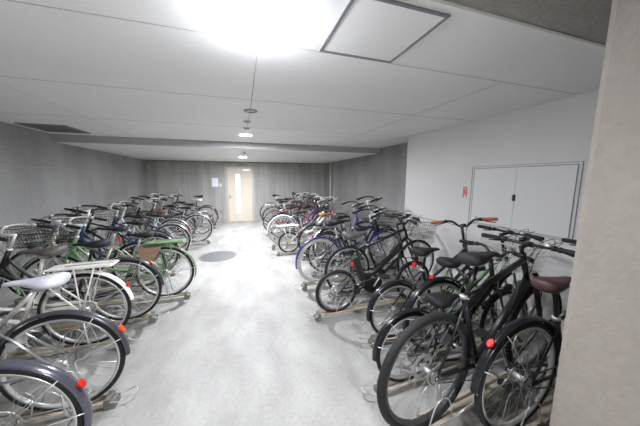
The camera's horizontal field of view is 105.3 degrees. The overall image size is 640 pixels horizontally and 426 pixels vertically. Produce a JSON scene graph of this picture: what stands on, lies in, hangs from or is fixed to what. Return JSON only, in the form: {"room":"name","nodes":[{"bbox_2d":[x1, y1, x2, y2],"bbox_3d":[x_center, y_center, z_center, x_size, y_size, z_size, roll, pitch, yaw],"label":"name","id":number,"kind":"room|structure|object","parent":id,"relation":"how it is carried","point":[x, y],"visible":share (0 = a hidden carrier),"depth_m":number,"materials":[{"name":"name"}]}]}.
{"room":"bicycle parking room","nodes":[
{"label":"bicycle parking room","id":0,"kind":"room"},
{"bbox_2d":[0,122,150,302],"bbox_3d":[-3.974,0.057,2.211,0.200,2.440,13.380,-3,8,-18],"label":"wall","id":1,"kind":"structure","parent":0,"point":[40,177],"depth_m":4.10,"materials":[{"name":"concrete"}]},
{"bbox_2d":[52,134,379,153],"bbox_3d":[-1.530,-1.411,5.110,6.330,0.129,0.020,-3,8,-18],"label":"trim","id":2,"kind":"structure","parent":1,"relation":"attached to","point":[55,137],"depth_m":4.84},
{"bbox_2d":[58,142,378,162],"bbox_3d":[-2.214,-1.783,7.231,7.100,0.275,4.500,-3,8,-18],"label":"ceiling","id":3,"kind":"structure","parent":0,"point":[145,152],"depth_m":6.37,"materials":[{"name":"paint"}]},
{"bbox_2d":[145,161,324,224],"bbox_3d":[-2.844,-0.879,9.326,6.330,2.340,0.200,-3,8,-18],"label":"wall","id":4,"kind":"structure","parent":0,"point":[187,179],"depth_m":8.97,"materials":[{"name":"concrete"}]},
{"bbox_2d":[211,178,218,186],"bbox_3d":[-3.805,-1.113,8.866,0.230,0.330,0.018,-3,8,-18],"label":"notice","id":5,"kind":"object","parent":4,"relation":"attached to","point":[215,183],"visible":1,"depth_m":8.86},
{"bbox_2d":[145,160,324,163],"bbox_3d":[-2.808,-1.882,9.077,6.330,0.035,0.030,-3,8,-18],"label":"trim","id":6,"kind":"structure","parent":4,"relation":"attached to","point":[145,160],"depth_m":8.92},
{"bbox_2d":[224,166,254,221],"bbox_3d":[-3.008,-0.714,9.222,1.020,2.040,0.180,-3,8,-18],"label":"door","id":7,"kind":"structure","parent":4,"relation":"in","point":[239,181],"depth_m":9.21,"materials":[{"name":"white"}]},
{"bbox_2d":[0,217,558,425],"bbox_3d":[-0.860,1.188,3.374,7.100,0.120,13.380,-3,8,-18],"label":"floor","id":8,"kind":"structure","parent":0,"point":[243,350],"depth_m":2.19,"materials":[{"name":"concrete"}]},
{"bbox_2d":[0,271,134,395],"bbox_3d":[-3.174,0.994,4.253,0.060,0.022,9.100,-3,8,-18],"label":"rail","id":9,"kind":"object","parent":8,"relation":"on","point":[56,342],"visible":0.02,"depth_m":2.37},
{"bbox_2d":[0,385,137,425],"bbox_3d":[-2.139,1.217,1.492,1.734,0.340,0.167,-3,8,-18],"label":"bicycle rack","id":10,"kind":"object","parent":8,"relation":"on","point":[109,400],"visible":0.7,"depth_m":1.63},
{"bbox_2d":[1,392,108,425],"bbox_3d":[-2.217,1.339,1.483,1.520,0.028,0.100,-3,8,-18],"label":"tray","id":11,"kind":"object","parent":10,"relation":"on","point":[102,400],"depth_m":1.61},
{"bbox_2d":[0,272,130,417],"bbox_3d":[-2.208,0.783,1.409,1.834,1.131,0.634,-3,8,-18],"label":"bicycle","id":12,"kind":"object","parent":10,"relation":"on","point":[20,336],"visible":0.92,"depth_m":1.56,"materials":[{"name":"metal"}]},
{"bbox_2d":[6,323,141,358],"bbox_3d":[-2.521,1.110,2.053,1.734,0.398,0.167,-3,8,-18],"label":"bicycle rack","id":13,"kind":"object","parent":8,"relation":"on","point":[14,354],"visible":0.57,"depth_m":2.13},
{"bbox_2d":[6,338,112,358],"bbox_3d":[-2.599,1.203,2.040,1.520,0.028,0.100,-3,8,-18],"label":"tray","id":14,"kind":"object","parent":13,"relation":"on","point":[67,347],"depth_m":2.12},
{"bbox_2d":[0,245,133,348],"bbox_3d":[-2.592,0.672,1.969,1.820,1.081,0.634,-3,8,-18],"label":"bicycle","id":15,"kind":"object","parent":13,"relation":"on","point":[22,314],"visible":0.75,"depth_m":2.10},
{"bbox_2d":[0,302,168,339],"bbox_3d":[-2.541,1.067,2.507,1.734,0.358,0.167,-3,8,-18],"label":"bicycle rack","id":16,"kind":"object","parent":8,"relation":"on","point":[153,317],"visible":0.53,"depth_m":2.57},
{"bbox_2d":[5,313,149,339],"bbox_3d":[-2.619,1.180,2.497,1.520,0.028,0.100,-3,8,-18],"label":"tray","id":17,"kind":"object","parent":16,"relation":"on","point":[146,316],"depth_m":2.53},
{"bbox_2d":[0,223,164,334],"bbox_3d":[-2.610,0.649,2.427,1.834,1.081,0.634,-3,8,-18],"label":"bicycle","id":18,"kind":"object","parent":16,"relation":"on","point":[7,274],"visible":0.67,"depth_m":2.50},
{"bbox_2d":[0,236,9,262],"bbox_3d":[-3.172,0.561,2.233,0.327,0.635,0.405,-3,8,-18],"label":"basket","id":19,"kind":"object","parent":18,"relation":"on","point":[1,245],"depth_m":2.39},
{"bbox_2d":[14,275,171,305],"bbox_3d":[-3.012,0.960,3.347,1.734,0.340,0.167,-3,8,-18],"label":"bicycle rack","id":20,"kind":"object","parent":8,"relation":"on","point":[154,284],"visible":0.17,"depth_m":3.31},
{"bbox_2d":[2,213,165,298],"bbox_3d":[-3.080,0.552,3.268,1.770,1.084,0.634,-3,8,-18],"label":"bicycle","id":21,"kind":"object","parent":20,"relation":"on","point":[120,251],"visible":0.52,"depth_m":3.25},
{"bbox_2d":[2,223,54,273],"bbox_3d":[-3.642,0.470,3.075,0.327,0.630,0.405,-3,8,-18],"label":"basket","id":22,"kind":"object","parent":21,"relation":"on","point":[16,256],"depth_m":3.04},
{"bbox_2d":[18,283,155,302],"bbox_3d":[-3.090,1.082,3.338,1.520,0.028,0.100,-3,8,-18],"label":"tray","id":23,"kind":"object","parent":20,"relation":"on","point":[65,295],"depth_m":3.33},
{"bbox_2d":[68,263,182,284],"bbox_3d":[-3.098,0.896,3.808,1.734,0.340,0.167,-3,8,-18],"label":"bicycle rack","id":24,"kind":"object","parent":8,"relation":"on","point":[172,271],"visible":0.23,"depth_m":3.91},
{"bbox_2d":[36,205,179,282],"bbox_3d":[-3.166,0.452,3.725,1.813,1.151,0.634,-3,8,-18],"label":"bicycle","id":25,"kind":"object","parent":24,"relation":"on","point":[139,222],"visible":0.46,"depth_m":3.69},
{"bbox_2d":[36,218,81,252],"bbox_3d":[-3.728,0.414,3.538,0.327,0.625,0.405,-3,8,-18],"label":"basket","id":26,"kind":"object","parent":25,"relation":"on","point":[73,222],"depth_m":3.54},
{"bbox_2d":[54,282,199,306],"bbox_3d":[-2.456,0.996,3.055,1.734,0.348,0.167,-3,8,-18],"label":"bicycle rack","id":27,"kind":"object","parent":8,"relation":"on","point":[186,294],"visible":0.48,"depth_m":3.11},
{"bbox_2d":[11,216,196,305],"bbox_3d":[-2.524,0.583,2.975,1.824,1.081,0.634,-3,8,-18],"label":"bicycle","id":28,"kind":"object","parent":27,"relation":"on","point":[150,251],"visible":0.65,"depth_m":3.01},
{"bbox_2d":[11,226,73,272],"bbox_3d":[-3.086,0.503,2.783,0.327,0.630,0.405,-3,8,-18],"label":"basket","id":29,"kind":"object","parent":28,"relation":"on","point":[32,264],"depth_m":2.75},
{"bbox_2d":[97,291,184,306],"bbox_3d":[-2.534,1.114,3.046,1.520,0.028,0.100,-3,8,-18],"label":"tray","id":30,"kind":"object","parent":27,"relation":"on","point":[152,297],"depth_m":3.10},
{"bbox_2d":[76,255,179,273],"bbox_3d":[-3.372,0.841,4.200,1.734,0.340,0.167,-3,8,-18],"label":"bicycle rack","id":31,"kind":"object","parent":8,"relation":"on","point":[83,255],"visible":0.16,"depth_m":4.32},
{"bbox_2d":[53,208,175,271],"bbox_3d":[-3.440,0.444,4.123,1.760,1.064,0.596,-3,8,-18],"label":"bicycle","id":32,"kind":"object","parent":31,"relation":"on","point":[139,216],"visible":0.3,"depth_m":4.06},
{"bbox_2d":[102,240,192,254],"bbox_3d":[-3.650,0.699,5.224,1.734,0.340,0.167,-3,8,-18],"label":"bicycle rack","id":33,"kind":"object","parent":8,"relation":"on","point":[116,240],"visible":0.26,"depth_m":5.11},
{"bbox_2d":[91,201,191,253],"bbox_3d":[-3.719,0.290,5.146,1.824,1.081,0.634,-3,8,-18],"label":"bicycle","id":34,"kind":"object","parent":33,"relation":"on","point":[173,233],"visible":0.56,"depth_m":5.16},
{"bbox_2d":[94,207,120,238],"bbox_3d":[-4.281,0.210,4.953,0.327,0.630,0.405,-3,8,-18],"label":"basket","id":35,"kind":"object","parent":34,"relation":"on","point":[117,207],"depth_m":4.94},
{"bbox_2d":[101,246,193,259],"bbox_3d":[-3.397,0.767,4.733,1.734,0.340,0.167,-3,8,-18],"label":"bicycle rack","id":36,"kind":"object","parent":8,"relation":"on","point":[109,246],"visible":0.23,"depth_m":4.70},
{"bbox_2d":[80,203,191,256],"bbox_3d":[-3.465,0.358,4.654,1.814,1.081,0.634,-3,8,-18],"label":"bicycle","id":37,"kind":"object","parent":36,"relation":"on","point":[158,215],"visible":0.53,"depth_m":4.62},
{"bbox_2d":[82,210,112,238],"bbox_3d":[-4.027,0.285,4.462,0.327,0.625,0.405,-3,8,-18],"label":"basket","id":38,"kind":"object","parent":37,"relation":"on","point":[95,226],"depth_m":4.46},
{"bbox_2d":[119,231,198,244],"bbox_3d":[-4.003,0.571,6.153,1.734,0.340,0.167,-3,8,-18],"label":"bicycle rack","id":39,"kind":"object","parent":8,"relation":"on","point":[135,231],"visible":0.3,"depth_m":5.94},
{"bbox_2d":[116,196,195,241],"bbox_3d":[-4.071,0.137,6.071,1.813,1.131,0.634,-3,8,-18],"label":"bicycle","id":40,"kind":"object","parent":39,"relation":"on","point":[173,206],"visible":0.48,"depth_m":6.05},
{"bbox_2d":[117,203,136,220],"bbox_3d":[-4.633,0.088,5.882,0.327,0.625,0.405,-3,8,-18],"label":"basket","id":41,"kind":"object","parent":40,"relation":"on","point":[126,214],"depth_m":5.85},
{"bbox_2d":[139,234,212,246],"bbox_3d":[-3.431,0.609,5.813,1.734,0.358,0.167,-3,8,-18],"label":"bicycle rack","id":42,"kind":"object","parent":8,"relation":"on","point":[207,240],"visible":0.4,"depth_m":5.94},
{"bbox_2d":[125,198,212,241],"bbox_3d":[-3.500,0.191,5.733,1.824,1.081,0.634,-3,8,-18],"label":"bicycle","id":43,"kind":"object","parent":42,"relation":"on","point":[197,227],"visible":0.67,"depth_m":5.82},
{"bbox_2d":[139,240,206,246],"bbox_3d":[-3.509,0.722,5.803,1.520,0.028,0.100,-3,8,-18],"label":"tray","id":44,"kind":"object","parent":42,"relation":"on","point":[204,240],"depth_m":5.92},
{"bbox_2d":[199,251,236,261],"bbox_3d":[-2.102,0.888,5.062,0.744,0.008,0.744,-3,8,-18],"label":"manhole cover","id":45,"kind":"object","parent":8,"relation":"on","point":[217,256],"visible":1,"depth_m":5.02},
{"bbox_2d":[266,237,327,249],"bbox_3d":[-0.378,0.608,5.707,1.734,0.388,0.167,-3,8,-18],"label":"bicycle rack","id":46,"kind":"object","parent":8,"relation":"on","point":[273,245],"visible":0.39,"depth_m":5.54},
{"bbox_2d":[267,196,342,244],"bbox_3d":[-0.310,0.169,5.669,1.824,1.081,0.634,-3,8,-18],"label":"bicycle","id":47,"kind":"object","parent":46,"relation":"on","point":[321,198],"visible":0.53,"depth_m":5.56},
{"bbox_2d":[270,239,341,255],"bbox_3d":[-0.197,0.692,5.279,1.734,0.340,0.167,-3,8,-18],"label":"bicycle rack","id":48,"kind":"object","parent":8,"relation":"on","point":[318,249],"visible":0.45,"depth_m":5.15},
{"bbox_2d":[276,203,337,251],"bbox_3d":[-0.199,0.307,5.226,1.459,1.032,0.596,-3,8,-18],"label":"bicycle","id":49,"kind":"object","parent":48,"relation":"on","point":[289,240],"visible":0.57,"depth_m":5.13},
{"bbox_2d":[280,247,339,253],"bbox_3d":[-0.119,0.807,5.321,1.520,0.028,0.100,-3,8,-18],"label":"tray","id":50,"kind":"object","parent":48,"relation":"on","point":[296,251],"depth_m":5.17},
{"bbox_2d":[301,239,374,260],"bbox_3d":[0.350,0.728,5.016,1.734,0.340,0.167,-3,8,-18],"label":"bicycle rack","id":51,"kind":"object","parent":8,"relation":"on","point":[303,256],"visible":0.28,"depth_m":4.85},
{"bbox_2d":[297,201,377,257],"bbox_3d":[0.419,0.313,4.981,1.814,1.081,0.634,-3,8,-18],"label":"bicycle","id":52,"kind":"object","parent":51,"relation":"on","point":[363,221],"visible":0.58,"depth_m":4.86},
{"bbox_2d":[357,206,375,225],"bbox_3d":[0.981,0.191,5.145,0.327,0.625,0.405,-3,8,-18],"label":"basket","id":53,"kind":"object","parent":52,"relation":"on","point":[363,221],"depth_m":5.12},
{"bbox_2d":[293,254,396,290],"bbox_3d":[0.434,0.888,3.746,1.734,0.372,0.167,-3,8,-21],"label":"bicycle rack","id":54,"kind":"object","parent":8,"relation":"on","point":[304,284],"visible":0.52,"depth_m":3.62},
{"bbox_2d":[295,209,398,283],"bbox_3d":[0.501,0.482,3.715,1.814,1.034,0.634,-3,8,-21],"label":"bicycle","id":55,"kind":"object","parent":54,"relation":"on","point":[373,236],"visible":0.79,"depth_m":3.59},
{"bbox_2d":[306,269,395,285],"bbox_3d":[0.511,0.986,3.789,1.520,0.028,0.100,-3,8,-21],"label":"tray","id":56,"kind":"object","parent":54,"relation":"on","point":[308,283],"depth_m":3.70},
{"bbox_2d":[304,249,395,276],"bbox_3d":[0.571,0.841,4.202,1.734,0.340,0.167,-3,8,-18],"label":"bicycle rack","id":57,"kind":"object","parent":8,"relation":"on","point":[313,272],"visible":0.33,"depth_m":4.16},
{"bbox_2d":[306,205,403,272],"bbox_3d":[0.640,0.426,4.167,1.824,1.081,0.634,-3,8,-18],"label":"bicycle","id":58,"kind":"object","parent":57,"relation":"on","point":[329,233],"visible":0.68,"depth_m":4.08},
{"bbox_2d":[376,210,403,244],"bbox_3d":[1.202,0.296,4.330,0.327,0.630,0.405,-3,8,-18],"label":"basket","id":59,"kind":"object","parent":58,"relation":"on","point":[386,225],"depth_m":4.30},
{"bbox_2d":[316,264,395,274],"bbox_3d":[0.649,0.956,4.243,1.520,0.028,0.100,-3,8,-18],"label":"tray","id":60,"kind":"object","parent":57,"relation":"on","point":[386,264],"depth_m":4.18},
{"bbox_2d":[313,244,386,266],"bbox_3d":[0.634,0.778,4.659,1.734,0.340,0.167,-3,8,-18],"label":"bicycle rack","id":61,"kind":"object","parent":8,"relation":"on","point":[378,244],"visible":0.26,"depth_m":4.75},
{"bbox_2d":[311,196,397,260],"bbox_3d":[0.693,0.299,4.611,1.793,1.211,0.634,-3,8,-18],"label":"bicycle","id":62,"kind":"object","parent":61,"relation":"on","point":[339,217],"visible":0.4,"depth_m":4.55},
{"bbox_2d":[373,208,397,227],"bbox_3d":[1.245,0.241,4.782,0.327,0.625,0.405,-3,8,-18],"label":"basket","id":63,"kind":"object","parent":62,"relation":"on","point":[374,208],"depth_m":4.74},
{"bbox_2d":[304,276,427,321],"bbox_3d":[0.645,1.008,2.967,1.734,0.348,0.167,-3,8,-18],"label":"bicycle rack","id":64,"kind":"object","parent":8,"relation":"on","point":[318,314],"visible":0.62,"depth_m":2.91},
{"bbox_2d":[315,215,428,312],"bbox_3d":[0.685,0.589,2.921,1.547,1.087,0.606,-3,8,-18],"label":"bicycle","id":65,"kind":"object","parent":64,"relation":"on","point":[369,283],"visible":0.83,"depth_m":2.86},
{"bbox_2d":[320,292,426,316],"bbox_3d":[0.723,1.119,3.007,1.520,0.028,0.100,-3,8,-18],"label":"tray","id":66,"kind":"object","parent":64,"relation":"on","point":[362,306],"depth_m":2.95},
{"bbox_2d":[320,266,423,298],"bbox_3d":[0.828,0.942,3.472,1.734,0.340,0.167,-3,8,-18],"label":"bicycle rack","id":67,"kind":"object","parent":8,"relation":"on","point":[330,294],"visible":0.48,"depth_m":3.45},
{"bbox_2d":[324,213,436,292],"bbox_3d":[0.897,0.547,3.440,1.760,1.048,0.596,-3,8,-18],"label":"bicycle","id":68,"kind":"object","parent":67,"relation":"on","point":[360,228],"visible":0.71,"depth_m":3.39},
{"bbox_2d":[402,217,436,260],"bbox_3d":[1.459,0.405,3.602,0.327,0.625,0.405,-3,8,-18],"label":"basket","id":69,"kind":"object","parent":68,"relation":"on","point":[418,241],"depth_m":3.56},
{"bbox_2d":[341,279,423,294],"bbox_3d":[0.906,1.057,3.514,1.520,0.028,0.100,-3,8,-18],"label":"tray","id":70,"kind":"object","parent":67,"relation":"on","point":[421,281],"depth_m":3.57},
{"bbox_2d":[294,227,508,417],"bbox_3d":[0.025,0.835,5.403,0.060,0.022,8.640,-3,8,-18],"label":"rail","id":71,"kind":"object","parent":8,"relation":"on","point":[494,407],"visible":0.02,"depth_m":1.89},
{"bbox_2d":[358,303,497,348],"bbox_3d":[1.186,1.073,2.527,1.734,0.340,0.167,-2,8,-17],"label":"bicycle rack","id":72,"kind":"object","parent":8,"relation":"on","point":[371,339],"visible":0.2,"depth_m":2.37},
{"bbox_2d":[366,216,497,337],"bbox_3d":[1.210,0.610,2.514,1.644,1.172,0.486,-2,8,-17],"label":"bicycle","id":73,"kind":"object","parent":72,"relation":"on","point":[418,251],"visible":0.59,"depth_m":2.38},
{"bbox_2d":[374,312,491,340],"bbox_3d":[1.265,1.189,2.567,1.520,0.028,0.100,-2,8,-17],"label":"tray","id":74,"kind":"object","parent":72,"relation":"on","point":[391,338],"depth_m":2.53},
{"bbox_2d":[327,236,555,385],"bbox_3d":[0.625,0.808,5.593,0.060,0.022,8.640,-3,8,-18],"label":"rail","id":75,"kind":"object","parent":8,"relation":"on","point":[518,361],"visible":0.02,"depth_m":2.13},
{"bbox_2d":[361,316,526,395],"bbox_3d":[1.115,1.142,2.031,1.734,0.340,0.167,-3,8,-20],"label":"bicycle rack","id":76,"kind":"object","parent":8,"relation":"on","point":[390,383],"visible":0.32,"depth_m":1.93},
{"bbox_2d":[388,340,524,390],"bbox_3d":[1.192,1.257,2.075,1.520,0.028,0.100,-3,8,-20],"label":"tray","id":77,"kind":"object","parent":76,"relation":"on","point":[390,384],"depth_m":1.96,"materials":[{"name":"metal"}]},
{"bbox_2d":[372,235,553,381],"bbox_3d":[1.155,0.770,1.994,1.654,1.002,0.606,-3,8,-20],"label":"bicycle","id":78,"kind":"object","parent":76,"relation":"on","point":[440,301],"visible":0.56,"depth_m":1.93,"materials":[{"name":"metal"}]},
{"bbox_2d":[398,314,527,364],"bbox_3d":[1.491,1.092,2.329,1.734,0.358,0.167,-3,8,-18],"label":"bicycle rack","id":79,"kind":"object","parent":8,"relation":"on","point":[477,338],"visible":0.18,"depth_m":2.18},
{"bbox_2d":[417,334,481,355],"bbox_3d":[1.569,1.198,2.369,1.520,0.028,0.100,-3,8,-18],"label":"tray","id":80,"kind":"object","parent":79,"relation":"on","point":[477,339],"depth_m":2.24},
{"bbox_2d":[402,225,544,348],"bbox_3d":[1.498,0.677,2.274,1.684,1.068,0.596,-3,8,-18],"label":"bicycle","id":81,"kind":"object","parent":79,"relation":"on","point":[447,262],"visible":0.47,"depth_m":2.16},
{"bbox_2d":[410,333,548,425],"bbox_3d":[1.073,1.164,1.663,1.734,0.398,0.167,-3,9,-24],"label":"bicycle rack","id":82,"kind":"object","parent":8,"relation":"on","point":[464,401],"visible":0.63,"depth_m":1.64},
{"bbox_2d":[377,233,574,425],"bbox_3d":[1.139,0.724,1.632,1.824,1.078,0.596,-3,9,-24],"label":"bicycle","id":83,"kind":"object","parent":82,"relation":"on","point":[524,290],"visible":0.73,"depth_m":1.50,"materials":[{"name":"metal"}]},
{"bbox_2d":[495,377,555,425],"bbox_3d":[1.613,1.174,1.624,1.734,0.388,0.167,-3,8,-20],"label":"bicycle rack","id":84,"kind":"object","parent":8,"relation":"on","point":[543,414],"visible":0.3,"depth_m":1.54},
{"bbox_2d":[470,238,576,425],"bbox_3d":[1.681,0.750,1.590,1.844,1.058,0.596,-3,8,-20],"label":"bicycle","id":85,"kind":"object","parent":84,"relation":"on","point":[527,377],"visible":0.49,"depth_m":1.40,"materials":[{"name":"metal"}]},
{"bbox_2d":[495,394,553,425],"bbox_3d":[1.690,1.265,1.665,1.520,0.028,0.100,-3,8,-20],"label":"tray","id":86,"kind":"object","parent":84,"relation":"on","point":[546,407],"depth_m":1.55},
{"bbox_3d":[-3.803,0.494,6.705,1.734,0.340,0.167,-3,8,-18],"label":"bicycle rack","id":87,"kind":"object","parent":8,"relation":"on","visible":0},
{"bbox_2d":[139,196,213,234],"bbox_3d":[-3.872,0.085,6.626,1.824,1.081,0.634,-3,8,-18],"label":"bicycle","id":88,"kind":"object","parent":87,"relation":"on","point":[190,204],"visible":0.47,"depth_m":6.68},
{"bbox_3d":[-0.805,0.444,7.063,1.734,0.340,0.167,-3,8,-18],"label":"bicycle rack","id":89,"kind":"object","parent":8,"relation":"on","visible":0},
{"bbox_2d":[263,196,318,232],"bbox_3d":[-0.736,0.041,7.029,1.770,1.064,0.596,-3,8,-18],"label":"bicycle","id":90,"kind":"object","parent":89,"relation":"on","point":[279,201],"visible":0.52,"depth_m":6.90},
{"bbox_3d":[-4.070,0.361,7.660,1.734,0.340,0.167,-3,8,-18],"label":"bicycle rack","id":91,"kind":"object","parent":8,"relation":"on","visible":0},
{"bbox_2d":[159,194,218,227],"bbox_3d":[-4.138,-0.048,7.582,1.824,1.081,0.634,-3,8,-18],"label":"bicycle","id":92,"kind":"object","parent":91,"relation":"on","point":[171,195],"visible":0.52,"depth_m":7.66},
{"bbox_3d":[-0.532,0.512,6.577,1.734,0.340,0.167,-3,8,-18],"label":"bicycle rack","id":93,"kind":"object","parent":8,"relation":"on","visible":0},
{"bbox_2d":[269,197,333,237],"bbox_3d":[-0.464,0.110,6.544,1.814,1.055,0.596,-3,8,-18],"label":"bicycle","id":94,"kind":"object","parent":93,"relation":"on","point":[317,198],"visible":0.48,"depth_m":6.46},
{"bbox_2d":[316,200,330,210],"bbox_3d":[0.098,-0.026,6.706,0.327,0.625,0.405,-3,8,-18],"label":"basket","id":95,"kind":"object","parent":94,"relation":"on","point":[325,200],"depth_m":6.64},
{"bbox_3d":[-4.254,0.445,7.061,1.734,0.340,0.167,-3,8,-18],"label":"bicycle rack","id":96,"kind":"object","parent":8,"relation":"on","visible":0},
{"bbox_2d":[133,194,203,230],"bbox_3d":[-4.322,0.011,6.979,1.813,1.131,0.634,-3,8,-18],"label":"bicycle","id":97,"kind":"object","parent":96,"relation":"on","point":[144,210],"visible":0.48,"depth_m":6.94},
{"bbox_2d":[135,200,151,213],"bbox_3d":[-4.885,-0.037,6.790,0.327,0.625,0.405,-3,8,-18],"label":"basket","id":98,"kind":"object","parent":97,"relation":"on","point":[144,210],"depth_m":6.78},
{"bbox_3d":[-1.031,0.320,7.958,1.734,0.340,0.167,-3,8,-18],"label":"bicycle rack","id":99,"kind":"object","parent":8,"relation":"on","visible":0},
{"bbox_2d":[262,193,315,227],"bbox_3d":[-0.962,-0.095,7.923,1.824,1.081,0.634,-3,8,-18],"label":"bicycle","id":100,"kind":"object","parent":99,"relation":"on","point":[301,194],"visible":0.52,"depth_m":7.77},
{"bbox_3d":[-4.260,0.284,8.150,1.734,0.358,0.167,-3,8,-18],"label":"bicycle rack","id":101,"kind":"object","parent":8,"relation":"on","visible":0},
{"bbox_2d":[161,194,217,223],"bbox_3d":[-4.329,-0.122,8.072,1.760,1.064,0.596,-3,8,-18],"label":"bicycle","id":102,"kind":"object","parent":101,"relation":"on","point":[200,196],"visible":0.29,"depth_m":8.11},
{"bbox_3d":[-0.074,0.555,6.265,1.734,0.340,0.167,-3,8,-18],"label":"bicycle rack","id":103,"kind":"object","parent":8,"relation":"on","visible":0},
{"bbox_2d":[285,197,351,240],"bbox_3d":[-0.006,0.140,6.229,1.814,1.081,0.634,-3,8,-18],"label":"bicycle","id":104,"kind":"object","parent":103,"relation":"on","point":[341,212],"visible":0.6,"depth_m":6.21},
{"bbox_2d":[333,201,348,213],"bbox_3d":[0.556,0.018,6.394,0.327,0.625,0.405,-3,8,-18],"label":"basket","id":105,"kind":"object","parent":104,"relation":"on","point":[341,212],"depth_m":6.34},
{"bbox_3d":[-0.532,0.367,7.617,1.734,0.340,0.167,-3,8,-18],"label":"bicycle rack","id":106,"kind":"object","parent":8,"relation":"on","visible":0},
{"bbox_2d":[276,194,331,228],"bbox_3d":[-0.464,-0.048,7.582,1.814,1.081,0.634,-3,8,-18],"label":"bicycle","id":107,"kind":"object","parent":106,"relation":"on","point":[316,195],"visible":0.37,"depth_m":7.51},
{"bbox_3d":[-1.327,0.184,8.872,1.734,0.358,0.167,-3,8,-18],"label":"bicycle rack","id":108,"kind":"object","parent":8,"relation":"on","visible":0},
{"bbox_2d":[259,192,307,221],"bbox_3d":[-1.258,-0.227,8.837,1.824,1.055,0.596,-3,8,-18],"label":"bicycle","id":109,"kind":"object","parent":108,"relation":"on","point":[274,195],"visible":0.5,"depth_m":8.69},
{"bbox_3d":[-0.847,0.241,8.526,1.734,0.340,0.167,-3,8,-18],"label":"bicycle rack","id":110,"kind":"object","parent":8,"relation":"on","visible":0},
{"bbox_2d":[271,192,320,223],"bbox_3d":[-0.778,-0.174,8.491,1.814,1.081,0.634,-3,8,-18],"label":"bicycle","id":111,"kind":"object","parent":110,"relation":"on","point":[307,193],"visible":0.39,"depth_m":8.39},
{"bbox_3d":[-1.996,1.278,1.048,1.734,0.340,0.167,-3,8,-18],"label":"bicycle rack","id":112,"kind":"object","parent":8,"relation":"on","visible":0},
{"bbox_2d":[0,359,92,425],"bbox_3d":[-2.065,0.899,0.973,1.834,1.021,0.634,-3,8,-18],"label":"bicycle","id":113,"kind":"object","parent":112,"relation":"on","point":[73,390],"visible":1,"depth_m":1.20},
{"bbox_2d":[0,0,611,147],"bbox_3d":[-0.174,-0.969,0.912,7.100,0.150,8.880,-3,8,-18],"label":"ceiling","id":114,"kind":"structure","parent":0,"point":[40,43],"depth_m":1.74,"materials":[{"name":"paint"}]},
{"bbox_2d":[13,122,90,133],"bbox_3d":[-3.974,-1.271,3.681,0.560,0.014,0.620,-3,8,-18],"label":"ceiling vent","id":115,"kind":"object","parent":114,"relation":"in","point":[44,127],"visible":1,"depth_m":3.64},
{"bbox_2d":[0,83,131,135],"bbox_3d":[-2.693,-1.096,2.375,0.006,0.002,4.490,-3,8,-18],"label":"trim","id":116,"kind":"structure","parent":114,"relation":"attached to","point":[0,83],"depth_m":2.53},
{"bbox_2d":[5,112,398,136],"bbox_3d":[-1.052,-1.269,3.622,6.330,0.002,0.006,-3,8,-18],"label":"trim","id":117,"kind":"structure","parent":114,"relation":"attached to","point":[5,112],"depth_m":3.37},
{"bbox_2d":[0,76,469,120],"bbox_3d":[-0.820,-1.088,2.319,5.970,0.002,0.006,-3,8,-18],"label":"trim","id":118,"kind":"structure","parent":114,"relation":"attached to","point":[0,76],"depth_m":2.24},
{"bbox_2d":[244,109,257,112],"bbox_3d":[-0.777,-1.136,2.740,0.150,0.025,0.150,-3,8,-18],"label":"recessed light","id":119,"kind":"object","parent":114,"relation":"in","point":[245,110],"visible":0.99,"depth_m":2.72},
{"bbox_2d":[246,54,257,131],"bbox_3d":[-0.789,-1.144,2.740,0.018,0.007,3.050,-3,8,-18],"label":"conduit","id":120,"kind":"object","parent":114,"relation":"attached to","point":[256,54],"visible":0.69,"depth_m":1.96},
{"bbox_2d":[6,0,578,94],"bbox_3d":[-0.495,-0.949,1.314,5.970,0.002,0.006,-3,8,-18],"label":"trim","id":121,"kind":"structure","parent":114,"relation":"attached to","point":[6,0],"depth_m":1.28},
{"bbox_2d":[319,0,450,62],"bbox_3d":[0.303,-0.944,1.297,0.490,0.009,0.490,-3,8,-18],"label":"ceiling hatch","id":122,"kind":"object","parent":114,"relation":"attached to","point":[375,30],"visible":1,"depth_m":1.24,"materials":[{"name":"metal"},{"name":"painted plasterboard"}]},
{"bbox_2d":[334,82,501,144],"bbox_3d":[0.847,-1.291,3.784,0.006,0.002,3.940,-3,8,-18],"label":"trim","id":123,"kind":"structure","parent":114,"relation":"attached to","point":[501,82],"depth_m":2.58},
{"bbox_2d":[431,0,605,47],"bbox_3d":[-0.324,-0.879,0.783,5.970,0.014,0.015,-3,8,-18],"label":"trim","id":124,"kind":"structure","parent":114,"relation":"attached to","point":[445,2],"depth_m":1.18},
{"bbox_2d":[325,142,407,246],"bbox_3d":[1.132,-0.694,7.626,0.200,2.440,6.080,-3,8,-18],"label":"wall","id":125,"kind":"structure","parent":0,"point":[383,175],"depth_m":6.51,"materials":[{"name":"concrete"}]},
{"bbox_2d":[402,90,598,336],"bbox_3d":[2.398,-0.070,3.124,0.560,2.440,3.390,-3,8,-18],"label":"wall","id":126,"kind":"structure","parent":0,"point":[440,162],"depth_m":3.02,"materials":[{"name":"paint"}]},
{"bbox_2d":[462,186,467,197],"bbox_3d":[2.009,-0.290,3.386,0.005,0.165,0.084,-3,8,-18],"label":"warning sticker","id":127,"kind":"object","parent":126,"relation":"attached to","point":[465,188],"visible":1,"depth_m":3.38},
{"bbox_2d":[468,161,583,239],"bbox_3d":[2.198,-0.168,2.775,0.023,0.750,1.120,-3,8,-18],"label":"upper cabinet","id":128,"kind":"object","parent":126,"relation":"attached to","point":[539,199],"visible":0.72,"depth_m":2.63,"materials":[{"name":"metal"}]},
{"bbox_2d":[549,0,639,425],"bbox_3d":[2.594,0.436,-0.521,2.410,2.440,3.722,-3,8,-18],"label":"wall","id":129,"kind":"structure","parent":0,"point":[598,378],"depth_m":0.76,"materials":[{"name":"concrete"}]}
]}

